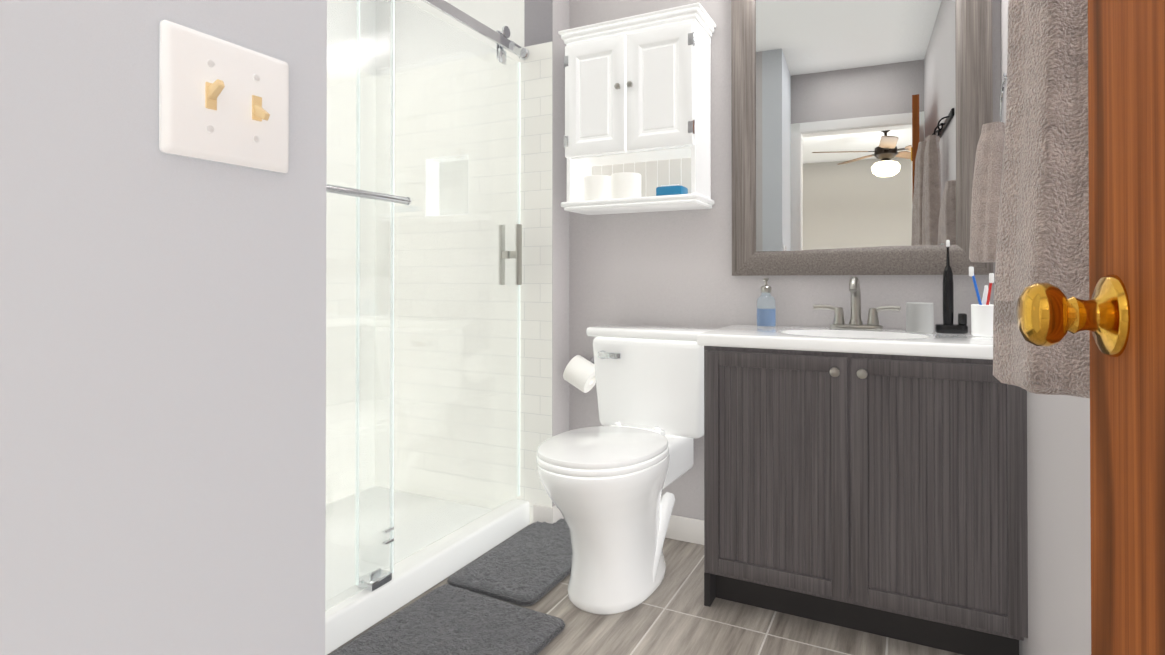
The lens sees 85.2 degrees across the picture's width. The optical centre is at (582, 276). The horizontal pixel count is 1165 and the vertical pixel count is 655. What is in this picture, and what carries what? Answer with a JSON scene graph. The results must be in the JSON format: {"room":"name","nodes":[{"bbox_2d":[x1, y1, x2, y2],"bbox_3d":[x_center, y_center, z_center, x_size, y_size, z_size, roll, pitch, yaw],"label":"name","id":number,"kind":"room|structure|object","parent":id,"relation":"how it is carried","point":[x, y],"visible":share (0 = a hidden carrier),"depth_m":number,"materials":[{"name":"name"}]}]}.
{"room":"bathroom","nodes":[
{"label":"bathroom","id":0,"kind":"room"},
{"bbox_2d":[0,0,326,654],"bbox_3d":[-0.499,-0.231,0.428,0.120,2.440,0.695,0,0,27],"label":"wall","id":1,"kind":"structure","parent":0,"point":[162,403],"depth_m":0.54,"materials":[{"name":"paint"}]},
{"bbox_2d":[159,20,288,172],"bbox_3d":[-0.328,-0.166,0.601,0.025,0.116,0.127,0,0,27],"label":"light switch","id":2,"kind":"object","parent":1,"relation":"attached to","point":[223,101],"visible":1,"depth_m":0.59,"materials":[{"name":"white plastic"}]},
{"bbox_2d":[326,0,375,503],"bbox_3d":[-1.377,-0.218,2.285,0.120,2.440,1.805,0,0,27],"label":"wall","id":3,"kind":"structure","parent":0,"point":[336,222],"depth_m":2.81,"materials":[{"name":"tile"}]},
{"bbox_2d":[375,0,568,524],"bbox_3d":[-0.510,-0.215,2.798,0.953,2.440,0.140,0,0,27],"label":"wall","id":4,"kind":"structure","parent":0,"point":[535,26],"depth_m":2.68,"materials":[{"name":"tile"}]},
{"bbox_2d":[328,525,961,654],"bbox_3d":[-0.390,1.026,1.458,2.785,0.060,2.640,0,0,27],"label":"floor","id":5,"kind":"structure","parent":0,"point":[671,614],"depth_m":1.80,"materials":[{"name":"wood"}]},
{"bbox_2d":[325,486,529,654],"bbox_3d":[-0.969,0.950,2.007,0.851,0.100,1.671,0,0,27],"label":"shower base","id":6,"kind":"object","parent":5,"relation":"on","point":[418,573],"visible":0.27,"depth_m":2.21,"materials":[{"name":"white ceramic"}]},
{"bbox_2d":[325,0,528,610],"bbox_3d":[-0.610,-0.041,1.829,0.150,1.878,1.673,0,0,27],"label":"door","id":7,"kind":"structure","parent":6,"relation":"on","point":[373,580],"depth_m":1.97,"materials":[{"name":"clear glass"}]},
{"bbox_2d":[329,584,564,654],"bbox_3d":[-0.436,0.979,1.571,0.488,0.033,0.819,0,0,27],"label":"bath mat","id":8,"kind":"object","parent":5,"relation":"on","point":[446,619],"visible":1,"depth_m":1.75,"materials":[{"name":"grey fabric"}]},
{"bbox_2d":[447,518,571,605],"bbox_3d":[-0.160,0.984,2.261,0.334,0.033,0.639,0,0,27],"label":"bath mat","id":9,"kind":"object","parent":5,"relation":"on","point":[530,565],"visible":0.75,"depth_m":2.13,"materials":[{"name":"grey fabric"}]},
{"bbox_2d":[536,324,718,614],"bbox_3d":[0.147,0.593,2.090,0.479,0.814,0.757,0,0,27],"label":"toilet","id":10,"kind":"object","parent":5,"relation":"on","point":[618,471],"visible":0.94,"depth_m":1.98,"materials":[{"name":"white ceramic"}]},
{"bbox_2d":[704,346,1027,654],"bbox_3d":[0.818,0.604,1.911,0.812,0.790,0.485,0,0,27],"label":"bathroom vanity","id":11,"kind":"object","parent":5,"relation":"on","point":[882,495],"visible":0.98,"depth_m":1.70,"materials":[{"name":"grey wood"}]},
{"bbox_2d":[697,324,992,359],"bbox_3d":[0.815,0.191,1.929,0.822,0.036,0.466,0,0,27],"label":"countertop","id":12,"kind":"structure","parent":11,"relation":"on","point":[968,345],"depth_m":1.78,"materials":[{"name":"white stone"}]},
{"bbox_2d":[757,278,775,326],"bbox_3d":[0.636,0.089,2.197,0.064,0.169,0.073,0,0,27],"label":"soap dispenser","id":13,"kind":"object","parent":12,"relation":"on","point":[766,309],"visible":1,"depth_m":2.18,"materials":[{"name":"blue plastic"}]},
{"bbox_2d":[813,276,900,330],"bbox_3d":[0.865,0.086,2.014,0.261,0.172,0.155,0,0,27],"label":"faucet","id":14,"kind":"object","parent":12,"relation":"on","point":[856,323],"visible":1,"depth_m":2.04,"materials":[{"name":"silver metal"}]},
{"bbox_2d":[906,302,933,333],"bbox_3d":[1.026,0.125,1.927,0.074,0.092,0.074,0,0,27],"label":"cup","id":15,"kind":"object","parent":12,"relation":"on","point":[919,317],"visible":1,"depth_m":1.90,"materials":[{"name":"grey"}]},
{"bbox_2d":[935,240,967,333],"bbox_3d":[1.120,0.030,1.925,0.085,0.283,0.065,0,0,27],"label":"electric toothbrush","id":16,"kind":"object","parent":12,"relation":"on","point":[948,326],"visible":1,"depth_m":1.92,"materials":[{"name":"black plastic"}]},
{"bbox_2d":[969,267,993,336],"bbox_3d":[1.157,0.071,1.827,0.072,0.200,0.068,0,0,27],"label":"cup","id":17,"kind":"object","parent":12,"relation":"on","point":[982,318],"visible":0.83,"depth_m":1.81,"materials":[{"name":"white ceramic"}]},
{"bbox_2d":[569,0,1000,519],"bbox_3d":[0.697,-0.218,2.324,1.635,2.440,0.120,0,0,27],"label":"wall","id":18,"kind":"structure","parent":0,"point":[667,268],"depth_m":2.39,"materials":[{"name":"paint"}]},
{"bbox_2d":[563,355,595,392],"bbox_3d":[0.001,0.389,2.537,0.144,0.147,0.128,0,0,27],"label":"toilet paper roll","id":19,"kind":"object","parent":18,"relation":"attached to","point":[579,372],"visible":0.83,"depth_m":2.49,"materials":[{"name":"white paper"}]},
{"bbox_2d":[558,2,715,214],"bbox_3d":[0.198,-0.595,2.378,0.554,0.685,0.238,0,0,27],"label":"upper cabinet","id":20,"kind":"object","parent":18,"relation":"attached to","point":[637,93],"visible":1,"depth_m":2.30,"materials":[{"name":"white wood"}]},
{"bbox_2d":[583,175,610,200],"bbox_3d":[0.062,-0.336,2.471,0.116,0.102,0.116,0,0,27],"label":"toilet paper roll","id":21,"kind":"object","parent":20,"relation":"in","point":[596,187],"visible":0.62,"depth_m":2.42,"materials":[{"name":"white paper"}]},
{"bbox_2d":[611,172,640,198],"bbox_3d":[0.166,-0.337,2.412,0.116,0.102,0.116,0,0,27],"label":"toilet paper roll","id":22,"kind":"object","parent":20,"relation":"in","point":[625,184],"visible":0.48,"depth_m":2.36,"materials":[{"name":"white paper"}]},
{"bbox_2d":[656,184,687,195],"bbox_3d":[0.328,-0.309,2.323,0.100,0.046,0.080,0,0,27],"label":"pack","id":23,"kind":"object","parent":20,"relation":"in","point":[675,189],"visible":0.75,"depth_m":2.29,"materials":[{"name":"blue plastic"}]},
{"bbox_2d":[665,515,703,544],"bbox_3d":[0.241,0.958,2.473,0.680,0.090,0.014,0,0,27],"label":"baseboard","id":24,"kind":"structure","parent":18,"relation":"attached to","point":[685,529],"depth_m":2.39,"materials":[{"name":"white paint"}]},
{"bbox_2d":[731,0,992,275],"bbox_3d":[0.903,-0.544,2.131,0.800,1.080,0.036,0,0,27],"label":"mirror","id":25,"kind":"object","parent":18,"relation":"attached to","point":[857,125],"visible":0.95,"depth_m":2.12,"materials":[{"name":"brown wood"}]},
{"bbox_2d":[1000,0,1090,654],"bbox_3d":[0.795,-0.228,0.857,0.120,2.440,2.400,0,0,27],"label":"wall","id":26,"kind":"structure","parent":0,"point":[1059,525],"depth_m":1.23,"materials":[{"name":"paint"}]},
{"bbox_2d":[969,73,1006,262],"bbox_3d":[1.006,-0.269,1.536,0.122,0.468,0.158,0,0,27],"label":"towel","id":27,"kind":"object","parent":26,"relation":"attached to","point":[986,187],"visible":0.48,"depth_m":1.51,"materials":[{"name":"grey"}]},
{"bbox_2d":[993,0,1089,397],"bbox_3d":[0.646,-0.323,0.878,0.161,0.910,0.500,0,0,27],"label":"towel","id":28,"kind":"object","parent":26,"relation":"attached to","point":[1043,228],"visible":0.71,"depth_m":0.71,"materials":[{"name":"grey fabric"}]},
{"bbox_3d":[-0.152,-0.234,-0.073,0.955,2.440,0.120,0,0,27],"label":"wall","id":29,"kind":"structure","parent":0,"visible":0},
{"bbox_2d":[1016,0,1164,654],"bbox_3d":[0.275,-0.027,0.197,0.154,2.014,0.733,0,0,27],"label":"door","id":30,"kind":"structure","parent":29,"relation":"in","point":[1119,315],"depth_m":0.46,"materials":[{"name":"brown wood"}]}
]}

